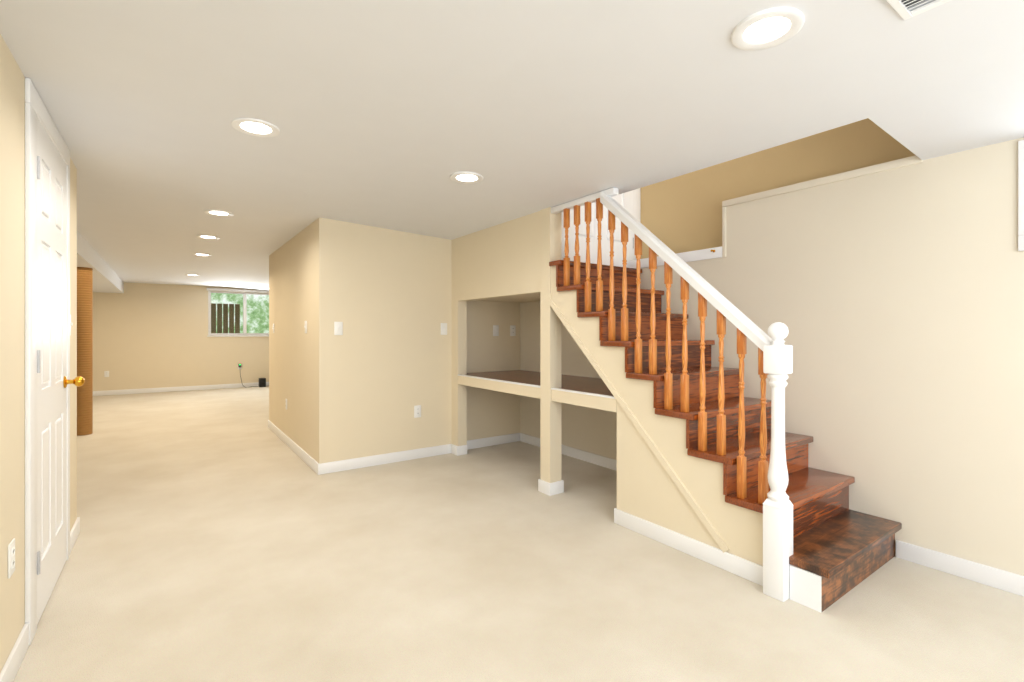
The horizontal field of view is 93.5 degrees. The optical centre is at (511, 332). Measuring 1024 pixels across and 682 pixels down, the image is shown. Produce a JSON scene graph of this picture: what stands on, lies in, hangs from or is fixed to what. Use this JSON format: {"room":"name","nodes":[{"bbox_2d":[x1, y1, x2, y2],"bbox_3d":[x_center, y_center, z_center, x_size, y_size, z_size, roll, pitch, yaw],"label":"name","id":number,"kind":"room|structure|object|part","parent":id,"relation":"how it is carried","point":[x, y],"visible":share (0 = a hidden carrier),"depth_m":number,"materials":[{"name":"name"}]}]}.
{"room":"finished basement","nodes":[
{"label":"finished basement","id":0,"kind":"room"},
{"bbox_2d":[0,34,76,672],"bbox_3d":[-0.869,0.055,0.357,0.120,2.250,5.990,0,0,-35],"label":"wall","id":1,"kind":"structure","parent":0,"point":[12,324],"depth_m":1.68,"materials":[{"name":"beige paint"}]},
{"bbox_2d":[8,538,14,578],"bbox_3d":[-1.708,0.770,1.644,0.009,0.114,0.070,0,0,-35],"label":"electrical outlet plate","id":2,"kind":"object","parent":1,"relation":"attached to","point":[11,557],"visible":0.96,"depth_m":1.63,"materials":[{"name":"white plastic"}]},
{"bbox_2d":[0,623,28,681],"bbox_3d":[-0.506,1.135,-0.036,0.013,0.090,4.529,0,0,-35],"label":"baseboard","id":3,"kind":"structure","parent":1,"relation":"attached to","point":[9,671],"depth_m":1.66,"materials":[{"name":"white paint"}]},
{"bbox_2d":[25,78,69,644],"bbox_3d":[-2.082,0.111,2.174,0.016,2.138,0.896,0,0,-35],"label":"door frame","id":4,"kind":"structure","parent":1,"relation":"attached to","point":[30,366],"depth_m":1.84,"materials":[{"name":"white paint"}]},
{"bbox_2d":[37,117,66,623],"bbox_3d":[-2.104,0.153,2.187,0.055,2.038,0.718,0,0,-35],"label":"door","id":5,"kind":"structure","parent":1,"relation":"in","point":[52,348],"depth_m":2.15,"materials":[{"name":"white paint"}]},
{"bbox_3d":[-1.883,0.915,1.912,0.013,0.090,0.013,0,0,-35],"label":"door left hinge","id":6,"kind":"part","parent":5,"relation":"part of","materials":[{"name":"white metal"}]},
{"bbox_3d":[-1.883,0.115,1.912,0.013,0.090,0.013,0,0,-35],"label":"door left hinge","id":7,"kind":"part","parent":5,"relation":"part of","materials":[{"name":"white metal"}]},
{"bbox_3d":[-1.883,-0.655,1.912,0.013,0.090,0.013,0,0,-35],"label":"door left hinge","id":8,"kind":"part","parent":5,"relation":"part of","materials":[{"name":"white metal"}]},
{"bbox_2d":[63,376,84,387],"bbox_3d":[-2.228,0.250,2.452,0.078,0.062,0.062,0,0,-35],"label":"door knob","id":9,"kind":"object","parent":5,"relation":"attached to","point":[78,381],"depth_m":2.44,"materials":[{"name":"gold metal"}]},
{"bbox_2d":[70,518,79,552],"bbox_3d":[-2.451,1.135,2.689,0.013,0.090,0.355,0,0,-35],"label":"baseboard","id":10,"kind":"structure","parent":1,"relation":"attached to","point":[74,531],"depth_m":2.69,"materials":[{"name":"white paint"}]},
{"bbox_2d":[74,165,76,522],"bbox_3d":[-3.819,0.055,1.858,3.180,2.250,0.120,0,0,-35],"label":"wall","id":11,"kind":"structure","parent":0,"point":[75,340],"depth_m":2.79,"materials":[{"name":"beige paint"}]},
{"bbox_2d":[92,282,268,390],"bbox_3d":[-7.548,0.055,9.196,5.630,2.250,0.140,0,0,-35],"label":"wall","id":12,"kind":"structure","parent":0,"point":[145,335],"depth_m":9.57,"materials":[{"name":"beige paint"}]},
{"bbox_2d":[104,371,108,376],"bbox_3d":[-7.623,0.780,9.051,0.070,0.114,0.009,0,0,-35],"label":"electrical outlet plate","id":13,"kind":"object","parent":12,"relation":"attached to","point":[106,373],"visible":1,"depth_m":9.05,"materials":[{"name":"white plastic"}]},
{"bbox_2d":[93,382,268,395],"bbox_3d":[-7.003,1.135,9.491,6.594,0.090,0.013,0,0,-35],"label":"baseboard","id":14,"kind":"structure","parent":12,"relation":"attached to","point":[154,390],"depth_m":9.63,"materials":[{"name":"white paint"}]},
{"bbox_2d":[207,288,268,292],"bbox_3d":[-5.747,-0.897,10.373,1.410,0.055,0.035,0,0,-35],"label":"blind valance","id":15,"kind":"object","parent":12,"relation":"attached to","point":[235,290],"visible":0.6,"depth_m":10.26,"materials":[{"name":"white paint"}]},
{"bbox_2d":[207,291,268,336],"bbox_3d":[-5.792,-0.395,10.437,1.390,0.970,0.160,0,0,-35],"label":"window","id":16,"kind":"structure","parent":12,"relation":"in","point":[245,307],"depth_m":10.36,"materials":[{"name":"white paint"}]},
{"bbox_3d":[-6.326,-0.410,10.074,0.040,0.850,0.050,0,0,-35],"label":"frame","id":17,"kind":"part","parent":16,"relation":"part of","materials":[{"name":"white paint"}]},
{"bbox_3d":[-5.801,-0.858,10.449,1.330,0.045,0.050,0,0,-35],"label":"frame","id":18,"kind":"part","parent":16,"relation":"part of","materials":[{"name":"white paint"}]},
{"bbox_3d":[-5.798,-0.410,10.445,0.060,0.850,0.060,0,0,-35],"label":"frame","id":19,"kind":"part","parent":16,"relation":"part of","materials":[{"name":"white paint"}]},
{"bbox_2d":[269,217,451,463],"bbox_3d":[-1.812,0.055,5.365,1.240,2.250,2.460,0,0,-35],"label":"wall","id":20,"kind":"structure","parent":0,"point":[372,376],"depth_m":4.37,"materials":[{"name":"beige paint"}]},
{"bbox_2d":[268,420,318,473],"bbox_3d":[-2.322,1.135,5.001,0.013,0.090,2.460,0,0,-35],"label":"baseboard","id":21,"kind":"structure","parent":20,"relation":"attached to","point":[307,459],"depth_m":4.70,"materials":[{"name":"white paint"}]},
{"bbox_2d":[334,322,342,334],"bbox_3d":[-1.472,-0.035,4.087,0.070,0.114,0.016,0,0,-35],"label":"light switch","id":22,"kind":"object","parent":20,"relation":"attached to","point":[338,328],"visible":1,"depth_m":4.09,"materials":[{"name":"white plastic"}]},
{"bbox_2d":[318,444,450,474],"bbox_3d":[-1.105,1.135,4.351,1.240,0.090,0.013,0,0,-35],"label":"baseboard","id":23,"kind":"structure","parent":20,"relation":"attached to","point":[350,464],"depth_m":4.30,"materials":[{"name":"white paint"}]},
{"bbox_2d":[414,405,420,417],"bbox_3d":[-0.884,0.740,4.511,0.070,0.114,0.009,0,0,-35],"label":"electrical outlet plate","id":24,"kind":"object","parent":20,"relation":"attached to","point":[417,411],"visible":1,"depth_m":4.51,"materials":[{"name":"white plastic"}]},
{"bbox_2d":[441,323,446,334],"bbox_3d":[-0.658,-0.035,4.668,0.070,0.114,0.016,0,0,-35],"label":"light switch","id":25,"kind":"object","parent":20,"relation":"attached to","point":[443,328],"visible":1,"depth_m":4.67,"materials":[{"name":"white plastic"}]},
{"bbox_2d":[467,301,519,440],"bbox_3d":[-0.893,0.055,6.039,1.040,2.250,2.430,0,0,-35],"label":"wall","id":26,"kind":"structure","parent":0,"point":[491,413],"depth_m":5.03,"materials":[{"name":"beige paint"}]},
{"bbox_2d":[493,325,498,335],"bbox_3d":[-0.166,-0.020,5.055,0.070,0.114,0.016,0,0,-35],"label":"light switch","id":27,"kind":"object","parent":26,"relation":"attached to","point":[495,330],"visible":1,"depth_m":5.05,"materials":[{"name":"white plastic"}]},
{"bbox_2d":[510,325,515,335],"bbox_3d":[0.011,-0.020,5.186,0.070,0.114,0.009,0,0,-35],"label":"outlet","id":28,"kind":"object","parent":26,"relation":"attached to","point":[512,330],"visible":1,"depth_m":5.18,"materials":[{"name":"white plastic"}]},
{"bbox_2d":[452,207,560,482],"bbox_3d":[-0.127,0.055,4.147,0.110,2.250,1.540,0,0,-35],"label":"wall","id":29,"kind":"structure","parent":0,"point":[500,260],"depth_m":3.82,"materials":[{"name":"beige paint"}]},
{"bbox_2d":[451,444,457,455],"bbox_3d":[-0.559,1.135,4.664,0.013,0.090,0.137,0,0,-35],"label":"baseboard","id":30,"kind":"object","parent":29,"relation":"attached to","point":[454,449],"visible":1,"depth_m":4.65,"materials":[{"name":"white paint"}]},
{"bbox_2d":[458,445,466,455],"bbox_3d":[-0.477,1.135,4.646,0.100,0.090,0.013,0,0,-35],"label":"baseboard","id":31,"kind":"object","parent":29,"relation":"attached to","point":[462,449],"visible":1,"depth_m":4.64,"materials":[{"name":"white paint"}]},
{"bbox_2d":[467,433,519,449],"bbox_3d":[-0.221,1.135,5.018,0.747,0.090,0.013,0,0,-35],"label":"baseboard","id":32,"kind":"structure","parent":29,"relation":"attached to","point":[490,441],"depth_m":5.02,"materials":[{"name":"white paint"}]},
{"bbox_2d":[538,479,550,495],"bbox_3d":[0.238,1.135,3.529,0.013,0.090,0.136,0,0,-35],"label":"baseboard","id":33,"kind":"structure","parent":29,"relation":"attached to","point":[544,487],"depth_m":3.52,"materials":[{"name":"white paint"}]},
{"bbox_2d":[551,480,561,495],"bbox_3d":[0.324,1.135,3.515,0.110,0.090,0.013,0,0,-35],"label":"baseboard","id":34,"kind":"structure","parent":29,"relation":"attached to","point":[556,487],"depth_m":3.51,"materials":[{"name":"white paint"}]},
{"bbox_2d":[473,294,539,302],"bbox_3d":[0.214,-0.698,4.427,0.770,0.745,1.480,0,0,-35],"label":"wall","id":35,"kind":"structure","parent":0,"point":[526,298],"depth_m":4.73,"materials":[{"name":"beige paint"}]},
{"bbox_2d":[0,0,1023,290],"bbox_3d":[-3.526,-1.662,3.565,6.400,1.516,14.300,0,0,-35],"label":"ceiling","id":36,"kind":"structure","parent":0,"point":[390,114],"depth_m":1.93,"materials":[{"name":"white paint"}]},
{"bbox_2d":[77,231,123,292],"bbox_3d":[-6.236,-0.910,5.127,2.800,0.320,8.010,0,0,-35],"label":"soffit beam","id":37,"kind":"structure","parent":36,"relation":"attached to","point":[106,279],"depth_m":6.25,"materials":[{"name":"white paint"}]},
{"bbox_2d":[197,235,219,239],"bbox_3d":[-3.048,-0.958,4.831,0.202,0.013,0.202,0,0,-35],"label":"recessed light","id":38,"kind":"object","parent":36,"relation":"in","point":[199,236],"visible":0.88,"depth_m":4.83,"materials":[{"name":"white paint"}]},
{"bbox_2d":[204,210,233,216],"bbox_3d":[-2.349,-0.958,3.860,0.202,0.013,0.202,0,0,-35],"label":"recessed light","id":39,"kind":"object","parent":36,"relation":"in","point":[209,213],"depth_m":3.86,"materials":[{"name":"white paint"}]},
{"bbox_3d":[-2.349,-0.957,3.860,0.128,0.001,0.128,0,0,-35],"label":"recessed ceiling light lens","id":40,"kind":"part","parent":39,"relation":"part of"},
{"bbox_2d":[231,118,279,136],"bbox_3d":[-1.198,-0.958,2.252,0.202,0.013,0.202,0,0,-35],"label":"recessed light","id":41,"kind":"object","parent":36,"relation":"in","point":[237,122],"depth_m":2.24,"materials":[{"name":"white paint"}]},
{"bbox_3d":[-1.198,-0.957,2.252,0.128,0.001,0.128,0,0,-35],"label":"recessed ceiling light lens","id":42,"kind":"part","parent":41,"relation":"part of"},
{"bbox_2d":[450,172,482,183],"bbox_3d":[-0.273,-0.939,2.921,0.202,0.013,0.202,0,0,-35],"label":"recessed light","id":43,"kind":"object","parent":36,"relation":"in","point":[453,176],"depth_m":2.91,"materials":[{"name":"white paint"}]},
{"bbox_3d":[-0.273,-0.938,2.921,0.128,0.001,0.128,0,0,-35],"label":"recessed ceiling light lens","id":44,"kind":"part","parent":43,"relation":"part of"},
{"bbox_2d":[551,187,618,213],"bbox_3d":[0.476,-0.886,3.258,0.051,0.044,0.608,0,0,-35],"label":"handrail","id":45,"kind":"object","parent":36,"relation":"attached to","point":[610,192],"visible":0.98,"depth_m":3.22,"materials":[{"name":"white paint"}]},
{"bbox_2d":[731,7,803,49],"bbox_3d":[0.790,-0.937,1.493,0.202,0.013,0.202,0,0,-35],"label":"recessed light","id":46,"kind":"object","parent":36,"relation":"in","point":[795,17],"depth_m":1.48,"materials":[{"name":"white paint"}]},
{"bbox_3d":[0.790,-0.936,1.493,0.128,0.001,0.128,0,0,-35],"label":"recessed ceiling light lens","id":47,"kind":"part","parent":46,"relation":"part of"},
{"bbox_2d":[886,0,950,19],"bbox_3d":[1.187,-0.927,1.242,0.176,0.011,0.330,0,0,-35],"label":"ceiling vent","id":48,"kind":"object","parent":36,"relation":"in","point":[900,8],"visible":1,"depth_m":1.37,"materials":[{"name":"white metal"}]},
{"bbox_2d":[13,386,1023,681],"bbox_3d":[-2.874,1.230,4.030,8.000,0.100,14.300,0,0,-35],"label":"floor","id":49,"kind":"structure","parent":0,"point":[225,534],"depth_m":2.21,"materials":[{"name":"beige carpet"}]},
{"bbox_2d":[77,267,92,435],"bbox_3d":[-4.960,0.215,5.576,0.156,1.928,0.156,0,0,-35],"label":"wooden panel","id":50,"kind":"object","parent":49,"relation":"on","point":[84,347],"visible":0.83,"depth_m":5.53,"materials":[{"name":"brown wood"}]},
{"bbox_2d":[259,378,265,386],"bbox_3d":[-5.420,1.085,10.449,0.130,0.190,0.132,0,0,-35],"label":"speaker","id":51,"kind":"object","parent":49,"relation":"on","point":[262,382],"visible":1,"depth_m":10.40},
{"bbox_2d":[549,190,901,611],"bbox_3d":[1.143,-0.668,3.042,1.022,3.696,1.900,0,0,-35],"label":"staircase","id":52,"kind":"structure","parent":49,"relation":"on","point":[813,523],"depth_m":2.59,"materials":[{"name":"brown wood"}]},
{"bbox_2d":[551,266,762,565],"bbox_3d":[0.804,0.352,2.781,0.020,1.656,1.766,0,0,-35],"label":"panel","id":53,"kind":"object","parent":52,"relation":"attached to","point":[648,489],"visible":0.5,"depth_m":2.73,"materials":[{"name":"beige paint"}]},
{"bbox_2d":[549,300,728,552],"bbox_3d":[0.671,0.429,2.939,0.014,1.334,1.378,0,0,-35],"label":"trim","id":54,"kind":"structure","parent":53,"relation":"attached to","point":[706,522],"depth_m":2.78,"materials":[{"name":"beige paint"}]},
{"bbox_2d":[616,509,762,585],"bbox_3d":[0.914,1.135,2.599,0.013,0.090,0.930,0,0,-35],"label":"baseboard","id":55,"kind":"structure","parent":53,"relation":"attached to","point":[737,565],"depth_m":2.53,"materials":[{"name":"white paint"}]},
{"bbox_3d":[0.897,-0.394,2.655,0.068,1.018,1.064,0,0,-35],"label":"rail","id":56,"kind":"part","parent":52,"relation":"part of","materials":[{"name":"white paint"}]},
{"bbox_2d":[790,565,821,612],"bbox_3d":[1.283,1.104,2.090,0.044,0.152,0.126,0,0,-35],"label":"baseboard","id":57,"kind":"structure","parent":52,"relation":"attached to","point":[805,588],"depth_m":2.07,"materials":[{"name":"paint"}]},
{"bbox_2d":[520,137,1023,575],"bbox_3d":[-1.009,0.142,6.942,0.180,2.075,11.725,0,0,-35],"label":"wall","id":58,"kind":"structure","parent":0,"point":[892,300],"depth_m":2.53,"materials":[{"name":"beige paint"}]},
{"bbox_2d":[458,370,616,411],"bbox_3d":[0.367,0.448,4.112,0.861,0.094,2.164,0,0,-35],"label":"shelf","id":59,"kind":"object","parent":58,"relation":"attached to","point":[591,392],"visible":0.73,"depth_m":3.83,"materials":[{"name":"brown wood"}]},
{"bbox_2d":[520,433,616,470],"bbox_3d":[0.700,1.135,4.381,0.013,0.090,2.120,0,0,-35],"label":"baseboard","id":60,"kind":"structure","parent":58,"relation":"attached to","point":[600,460],"depth_m":4.45,"materials":[{"name":"white paint"}]},
{"bbox_2d":[626,246,721,268],"bbox_3d":[1.202,-0.557,3.684,0.024,0.075,0.878,0,0,-35],"label":"trim","id":61,"kind":"structure","parent":58,"relation":"attached to","point":[698,255],"depth_m":3.52,"materials":[{"name":"paint"}]},
{"bbox_2d":[722,207,725,256],"bbox_3d":[1.465,-0.693,3.317,0.022,0.345,0.024,0,0,-35],"label":"trim","id":62,"kind":"structure","parent":58,"relation":"attached to","point":[723,231],"depth_m":3.31,"materials":[{"name":"beige paint"}]},
{"bbox_2d":[722,155,922,206],"bbox_3d":[1.772,-0.886,2.887,0.022,0.042,1.082,0,0,-35],"label":"trim","id":63,"kind":"structure","parent":58,"relation":"attached to","point":[895,164],"depth_m":2.79,"materials":[{"name":"beige paint"}]},
{"bbox_2d":[640,118,914,258],"bbox_3d":[-0.854,-0.620,7.052,0.200,3.600,11.725,0,0,-35],"label":"wall","id":64,"kind":"structure","parent":0,"point":[681,214],"depth_m":3.39,"materials":[{"name":"beige paint"}]},
{"bbox_2d":[869,70,1023,159],"bbox_3d":[2.855,-1.638,1.164,1.200,1.564,2.980,0,0,-35],"label":"ceiling","id":65,"kind":"structure","parent":0,"point":[991,112],"depth_m":2.02,"materials":[{"name":"white paint"}]},
{"bbox_3d":[0.655,-1.451,3.894,1.010,1.938,0.100,0,0,-35],"label":"wall","id":66,"kind":"structure","parent":0,"visible":0},
{"bbox_2d":[561,212,563,259],"bbox_3d":[0.335,-1.547,3.594,0.120,2.070,0.018,0,0,-35],"label":"door frame","id":67,"kind":"structure","parent":66,"relation":"attached to","point":[562,242],"depth_m":3.61,"materials":[{"name":"white paint"}]},
{"bbox_2d":[633,188,639,259],"bbox_3d":[1.059,-1.547,4.110,0.098,2.070,0.018,0,0,-35],"label":"door frame","id":68,"kind":"structure","parent":66,"relation":"attached to","point":[636,203],"depth_m":4.09,"materials":[{"name":"white paint"}]},
{"bbox_3d":[3.412,0.142,0.745,0.180,2.075,1.650,0,0,-35],"label":"wall","id":69,"kind":"structure","parent":0,"visible":0},
{"bbox_2d":[896,540,1023,596],"bbox_3d":[2.858,1.135,1.355,0.013,0.090,2.888,0,0,-35],"label":"baseboard","id":70,"kind":"structure","parent":69,"relation":"attached to","point":[1010,582],"depth_m":2.31,"materials":[{"name":"white paint"}]},
{"label":"outside","id":71,"kind":"structure","parent":0,"visible":0},
{"bbox_2d":[211,293,268,332],"bbox_3d":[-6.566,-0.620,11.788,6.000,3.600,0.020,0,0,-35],"label":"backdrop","id":72,"kind":"structure","parent":71,"point":[257,314],"depth_m":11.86,"materials":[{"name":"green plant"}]},
{"bbox_3d":[2.664,0.375,1.793,0.180,1.610,0.925,0,0,-35],"label":"wall","id":73,"kind":"structure","parent":0,"visible":0},
{"bbox_2d":[1018,140,1023,250],"bbox_3d":[2.715,-0.613,1.829,0.335,0.495,1.055,0,0,-35],"label":"window","id":74,"kind":"structure","parent":73,"relation":"in","point":[1021,195],"depth_m":2.15,"materials":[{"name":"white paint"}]},
{"bbox_3d":[1.016,0.764,3.225,0.840,0.832,0.070,0,0,-35],"label":"wall","id":75,"kind":"structure","parent":0,"visible":0},
{"bbox_2d":[614,508,616,522],"bbox_3d":[0.648,1.135,2.989,0.033,0.090,0.013,0,0,-35],"label":"baseboard","id":76,"kind":"structure","parent":75,"relation":"attached to","point":[615,515],"depth_m":2.98,"materials":[{"name":"white paint"}]},
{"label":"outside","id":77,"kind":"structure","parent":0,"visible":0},
{"bbox_2d":[211,303,239,332],"bbox_3d":[-6.773,0.255,11.149,0.820,1.850,0.020,0,0,-35],"label":"fence","id":78,"kind":"object","parent":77,"point":[219,315],"depth_m":11.21,"materials":[{"name":"brown wood"}]}
]}

